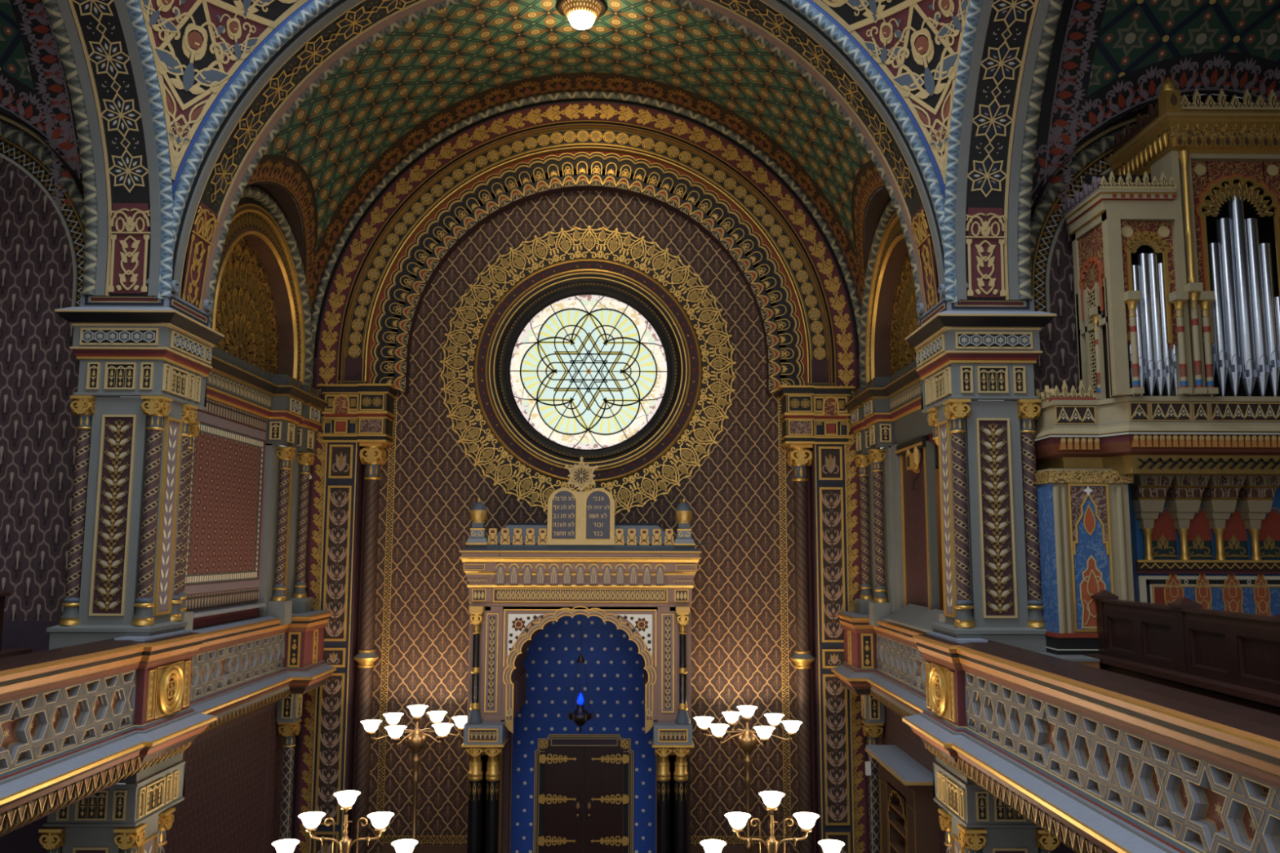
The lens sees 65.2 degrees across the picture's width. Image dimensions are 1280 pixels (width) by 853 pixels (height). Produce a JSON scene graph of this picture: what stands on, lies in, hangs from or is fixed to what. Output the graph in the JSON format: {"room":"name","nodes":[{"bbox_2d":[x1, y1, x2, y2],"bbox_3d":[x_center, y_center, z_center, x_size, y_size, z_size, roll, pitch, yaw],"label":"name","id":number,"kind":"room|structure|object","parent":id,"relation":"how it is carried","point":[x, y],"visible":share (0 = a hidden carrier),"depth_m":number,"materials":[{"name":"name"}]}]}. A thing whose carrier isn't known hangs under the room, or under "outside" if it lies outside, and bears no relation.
{"room":"house of worship","nodes":[
{"label":"house of worship","id":0,"kind":"room"},
{"bbox_2d":[0,588,31,657],"bbox_3d":[-5.059,1.690,5.682,0.245,1.375,5.111,0,-7,0],"label":"pew","id":1,"kind":"object","parent":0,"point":[6,652],"visible":0.13,"depth_m":7.95,"materials":[{"name":"brown wood"}]},
{"bbox_2d":[0,0,328,852],"bbox_3d":[-6.945,0.777,7.510,5.500,11.127,13.200,0,-7,0],"label":"wall","id":2,"kind":"structure","parent":0,"point":[261,397],"depth_m":10.26,"materials":[{"name":"brown paint"}]},
{"bbox_2d":[42,0,173,297],"bbox_3d":[-4.367,-3.243,6.040,0.745,3.640,6.840,0,-7,0],"label":"arch","id":3,"kind":"object","parent":2,"relation":"attached to","point":[104,49],"visible":1,"depth_m":8.46,"materials":[{"name":"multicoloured paint"}]},
{"bbox_2d":[0,609,336,835],"bbox_3d":[-4.156,2.262,7.901,0.775,1.155,11.090,0,-7,0],"label":"parapet","id":4,"kind":"object","parent":2,"relation":"attached to","point":[76,721],"visible":0.99,"depth_m":7.74,"materials":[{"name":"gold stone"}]},
{"bbox_2d":[179,420,199,632],"bbox_3d":[-4.492,1.027,9.795,0.240,2.180,0.200,0,-7,0],"label":"column","id":5,"kind":"structure","parent":4,"relation":"on","point":[188,616],"depth_m":9.78,"materials":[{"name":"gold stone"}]},
{"bbox_2d":[267,446,296,624],"bbox_3d":[-4.457,1.345,12.436,0.250,2.180,0.260,0,-7,0],"label":"column","id":6,"kind":"structure","parent":4,"relation":"on","point":[279,606],"depth_m":12.39,"materials":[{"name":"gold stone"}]},
{"bbox_2d":[289,452,315,613],"bbox_3d":[-4.462,1.437,13.200,0.250,2.180,0.260,0,-7,0],"label":"column","id":7,"kind":"structure","parent":4,"relation":"on","point":[301,603],"depth_m":13.16,"materials":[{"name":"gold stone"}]},
{"bbox_2d":[179,0,891,315],"bbox_3d":[-0.712,-2.889,11.977,7.800,4.399,4.580,0,-7,0],"label":"ceiling","id":8,"kind":"structure","parent":0,"point":[446,67],"depth_m":12.80,"materials":[{"name":"green paint"}]},
{"bbox_2d":[556,0,606,30],"bbox_3d":[-0.705,-4.961,12.076,0.600,0.298,0.600,0,-7,0],"label":"ceiling lamp","id":9,"kind":"object","parent":8,"relation":"attached to","point":[581,15],"visible":1,"depth_m":11.96,"materials":[{"name":"metal"}]},
{"bbox_2d":[290,191,879,852],"bbox_3d":[-0.743,1.711,13.794,8.100,10.800,0.390,0,-7,0],"label":"wall","id":10,"kind":"structure","parent":0,"point":[730,464],"depth_m":13.94,"materials":[{"name":"brown paint"}]},
{"bbox_2d":[309,383,397,852],"bbox_3d":[-3.916,3.243,13.415,1.040,7.650,0.490,0,-7,0],"label":"pilaster","id":11,"kind":"object","parent":10,"relation":"attached to","point":[354,414],"visible":0.98,"depth_m":13.50,"materials":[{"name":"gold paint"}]},
{"bbox_2d":[293,91,866,852],"bbox_3d":[-0.740,1.060,13.777,7.780,11.790,0.380,0,-7,0],"label":"arch","id":12,"kind":"object","parent":10,"relation":"attached to","point":[376,279],"visible":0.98,"depth_m":14.19,"materials":[{"name":"gold metal"}]},
{"bbox_2d":[473,257,702,483],"bbox_3d":[-0.736,-0.802,14.251,3.240,3.240,0.225,0,-7,0],"label":"window","id":13,"kind":"structure","parent":10,"relation":"in","point":[596,361],"depth_m":14.30,"materials":[{"name":"multicoloured glass"}]},
{"bbox_2d":[777,385,855,852],"bbox_3d":[2.424,3.267,13.459,1.040,7.650,0.490,0,-7,0],"label":"pilaster","id":14,"kind":"object","parent":10,"relation":"attached to","point":[815,415],"visible":1,"depth_m":13.53,"materials":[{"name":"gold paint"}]},
{"bbox_2d":[843,0,1279,852],"bbox_3d":[5.554,0.825,7.597,5.500,11.127,13.200,0,-7,0],"label":"wall","id":15,"kind":"structure","parent":0,"point":[1110,60],"depth_m":9.08,"materials":[{"name":"brown paint"}]},
{"bbox_2d":[906,446,920,493],"bbox_3d":[3.147,0.475,11.429,0.163,0.567,0.386,0,-7,0],"label":"wall lantern","id":16,"kind":"object","parent":15,"relation":"attached to","point":[913,460],"visible":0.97,"depth_m":11.36,"materials":[{"name":"gold metal"}]},
{"bbox_2d":[935,468,943,610],"bbox_3d":[3.796,1.554,11.958,0.750,2.100,0.060,0,-7,0],"label":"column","id":17,"kind":"structure","parent":15,"relation":"in","point":[937,477],"depth_m":11.95,"materials":[{"name":"brown wood"}]},
{"bbox_2d":[943,0,1063,301],"bbox_3d":[3.028,-3.215,6.091,0.745,3.640,6.840,0,-7,0],"label":"arch","id":18,"kind":"object","parent":15,"relation":"attached to","point":[1006,47],"visible":1,"depth_m":8.50,"materials":[{"name":"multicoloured paint"}]},
{"bbox_2d":[831,611,1279,852],"bbox_3d":[2.749,2.289,7.949,0.775,1.155,11.090,0,-7,0],"label":"parapet","id":19,"kind":"object","parent":15,"relation":"attached to","point":[1101,761],"visible":0.99,"depth_m":5.82,"materials":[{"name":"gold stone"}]},
{"bbox_2d":[854,454,874,614],"bbox_3d":[2.987,1.466,13.252,0.250,2.180,0.260,0,-7,0],"label":"column","id":20,"kind":"structure","parent":19,"relation":"on","point":[862,461],"depth_m":13.21,"materials":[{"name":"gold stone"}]},
{"bbox_2d":[867,448,890,626],"bbox_3d":[2.993,1.374,12.488,0.250,2.180,0.260,0,-7,0],"label":"column","id":21,"kind":"structure","parent":19,"relation":"on","point":[879,609],"depth_m":12.44,"materials":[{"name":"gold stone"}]},
{"bbox_2d":[886,603,943,632],"bbox_3d":[3.037,2.073,10.852,0.280,0.200,1.800,0,-7,0],"label":"ledge","id":22,"kind":"object","parent":19,"relation":"on","point":[917,617],"visible":0.71,"depth_m":10.91,"materials":[{"name":"grey stone"}]},
{"bbox_2d":[938,613,945,622],"bbox_3d":[3.068,1.056,9.847,0.240,2.180,0.200,0,-7,0],"label":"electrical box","id":23,"kind":"structure","parent":19,"relation":"on","point":[941,617],"depth_m":9.77,"materials":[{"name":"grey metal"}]},
{"bbox_2d":[1038,652,1099,668],"bbox_3d":[3.372,2.243,7.888,0.330,0.855,0.490,0,-7,0],"label":"platform","id":24,"kind":"object","parent":15,"relation":"on","point":[1081,659],"visible":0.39,"depth_m":7.70,"materials":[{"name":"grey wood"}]},
{"bbox_2d":[1033,77,1279,655],"bbox_3d":[4.923,-0.435,8.422,3.180,4.810,1.055,0,-7,0],"label":"pipe organ","id":25,"kind":"object","parent":15,"relation":"on","point":[1157,481],"visible":0.97,"depth_m":8.19,"materials":[{"name":"beige wood"}]},
{"bbox_2d":[1084,589,1279,715],"bbox_3d":[3.686,1.723,5.743,0.245,1.375,5.111,0,-7,0],"label":"pew","id":26,"kind":"object","parent":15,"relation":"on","point":[1228,656],"visible":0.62,"depth_m":6.64,"materials":[{"name":"brown wood"}]},
{"bbox_3d":[-0.708,6.302,6.336,18.000,0.100,14.100,0,-7,0],"label":"floor","id":27,"kind":"structure","parent":0,"visible":0},
{"bbox_2d":[38,279,224,852],"bbox_3d":[-4.419,2.604,8.470,1.010,7.732,1.015,0,-7,0],"label":"pier","id":28,"kind":"object","parent":27,"relation":"on","point":[140,357],"visible":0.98,"depth_m":8.41,"materials":[{"name":"grey stone"}]},
{"bbox_2d":[155,0,960,326],"bbox_3d":[-0.693,-3.021,9.251,7.940,4.030,0.945,0,-7,0],"label":"arch","id":29,"kind":"object","parent":28,"relation":"on","point":[213,175],"visible":0.98,"depth_m":9.15,"materials":[{"name":"blue paint"}]},
{"bbox_2d":[138,0,308,185],"bbox_3d":[-3.284,-3.187,7.685,1.534,2.149,2.256,0,-7,0],"label":"pendentive","id":30,"kind":"structure","parent":29,"relation":"attached to","point":[197,46],"depth_m":8.61,"materials":[{"name":"multicoloured paint"}]},
{"bbox_2d":[812,0,969,185],"bbox_3d":[1.921,-3.167,7.721,1.534,2.149,2.256,0,-7,0],"label":"pendentive","id":31,"kind":"structure","parent":29,"relation":"attached to","point":[917,44],"depth_m":8.65,"materials":[{"name":"multicoloured paint"}]},
{"bbox_2d":[276,693,302,839],"bbox_3d":[-4.471,5.150,12.581,0.252,3.660,0.282,0,-7,0],"label":"column","id":32,"kind":"structure","parent":27,"relation":"on","point":[289,708],"depth_m":12.63,"materials":[{"name":"gold metal"}]},
{"bbox_2d":[271,790,417,852],"bbox_3d":[-2.486,4.781,8.269,1.543,3.371,0.560,0,-7,0],"label":"candelabrum","id":33,"kind":"object","parent":27,"relation":"on","point":[380,820],"visible":1,"depth_m":8.42,"materials":[{"name":"gold metal"}]},
{"bbox_2d":[351,442,387,852],"bbox_3d":[-3.703,3.645,13.450,0.340,6.860,0.326,0,-7,0],"label":"column","id":34,"kind":"structure","parent":27,"relation":"on","point":[371,454],"depth_m":13.48,"materials":[{"name":"brown stone"}]},
{"bbox_2d":[360,704,466,852],"bbox_3d":[-2.817,5.248,12.441,1.347,3.441,1.347,0,-7,0],"label":"candelabrum","id":35,"kind":"object","parent":27,"relation":"on","point":[416,740],"visible":0.94,"depth_m":12.51,"materials":[{"name":"gold metal"}]},
{"bbox_2d":[458,457,708,852],"bbox_3d":[-0.740,3.664,12.305,3.400,6.566,2.620,0,-7,0],"label":"torah ark","id":36,"kind":"object","parent":27,"relation":"on","point":[538,784],"visible":1,"depth_m":12.37,"materials":[{"name":"gold metal"}]},
{"bbox_2d":[567,614,593,733],"bbox_3d":[-0.738,3.062,12.468,0.324,1.480,0.284,0,-7,0],"label":"hanging lamp","id":37,"kind":"object","parent":36,"relation":"hanging from","point":[580,717],"visible":1,"depth_m":12.38,"materials":[{"name":"metal"}]},
{"bbox_2d":[693,705,802,852],"bbox_3d":[1.353,5.264,12.470,1.347,3.441,1.347,0,-7,0],"label":"candelabrum","id":38,"kind":"object","parent":27,"relation":"on","point":[747,740],"visible":1,"depth_m":12.55,"materials":[{"name":"gold metal"}]},
{"bbox_2d":[700,791,844,852],"bbox_3d":[1.114,4.795,8.294,1.543,3.371,0.560,0,-7,0],"label":"candelabrum","id":39,"kind":"object","parent":27,"relation":"on","point":[738,820],"visible":1,"depth_m":8.44,"materials":[{"name":"gold metal"}]},
{"bbox_2d":[786,444,814,852],"bbox_3d":[2.207,3.668,13.492,0.340,6.860,0.326,0,-7,0],"label":"column","id":40,"kind":"structure","parent":27,"relation":"on","point":[800,455],"depth_m":13.52,"materials":[{"name":"brown stone"}]},
{"bbox_2d":[861,694,884,852],"bbox_3d":[2.976,5.178,12.632,0.252,3.660,0.282,0,-7,0],"label":"column","id":41,"kind":"structure","parent":27,"relation":"on","point":[873,712],"depth_m":12.68,"materials":[{"name":"gold metal"}]},
{"bbox_2d":[865,761,871,775],"bbox_3d":[2.886,4.324,12.645,0.060,0.160,0.060,0,-7,0],"label":"sensor","id":42,"kind":"object","parent":41,"relation":"attached to","point":[868,764],"visible":1,"depth_m":12.62,"materials":[{"name":"white plastic"}]},
{"bbox_2d":[865,744,939,852],"bbox_3d":[2.937,5.303,11.158,0.370,3.060,1.800,0,-7,0],"label":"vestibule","id":43,"kind":"object","parent":27,"relation":"on","point":[908,813],"visible":1,"depth_m":10.95,"materials":[{"name":"brown wood"}]},
{"bbox_2d":[888,801,904,819],"bbox_3d":[3.003,4.327,11.250,0.225,0.020,0.770,0,-7,0],"label":"shelf","id":44,"kind":"object","parent":43,"relation":"attached to","point":[896,806],"depth_m":11.39,"materials":[{"name":"brown wood"}]},
{"bbox_2d":[888,819,906,838],"bbox_3d":[3.002,4.525,11.226,0.225,0.020,0.770,0,-7,0],"label":"shelf","id":45,"kind":"object","parent":43,"relation":"attached to","point":[899,824],"depth_m":11.36,"materials":[{"name":"brown wood"}]},
{"bbox_2d":[889,841,905,852],"bbox_3d":[3.002,4.774,11.197,0.225,0.020,0.770,0,-7,0],"label":"shelf","id":46,"kind":"object","parent":43,"relation":"attached to","point":[899,846],"depth_m":11.42,"materials":[{"name":"brown wood"}]},
{"bbox_2d":[905,282,1060,852],"bbox_3d":[3.001,2.632,8.521,1.010,7.732,1.015,0,-7,0],"label":"pier","id":47,"kind":"object","parent":27,"relation":"on","point":[968,351],"visible":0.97,"depth_m":8.45,"materials":[{"name":"grey stone"}]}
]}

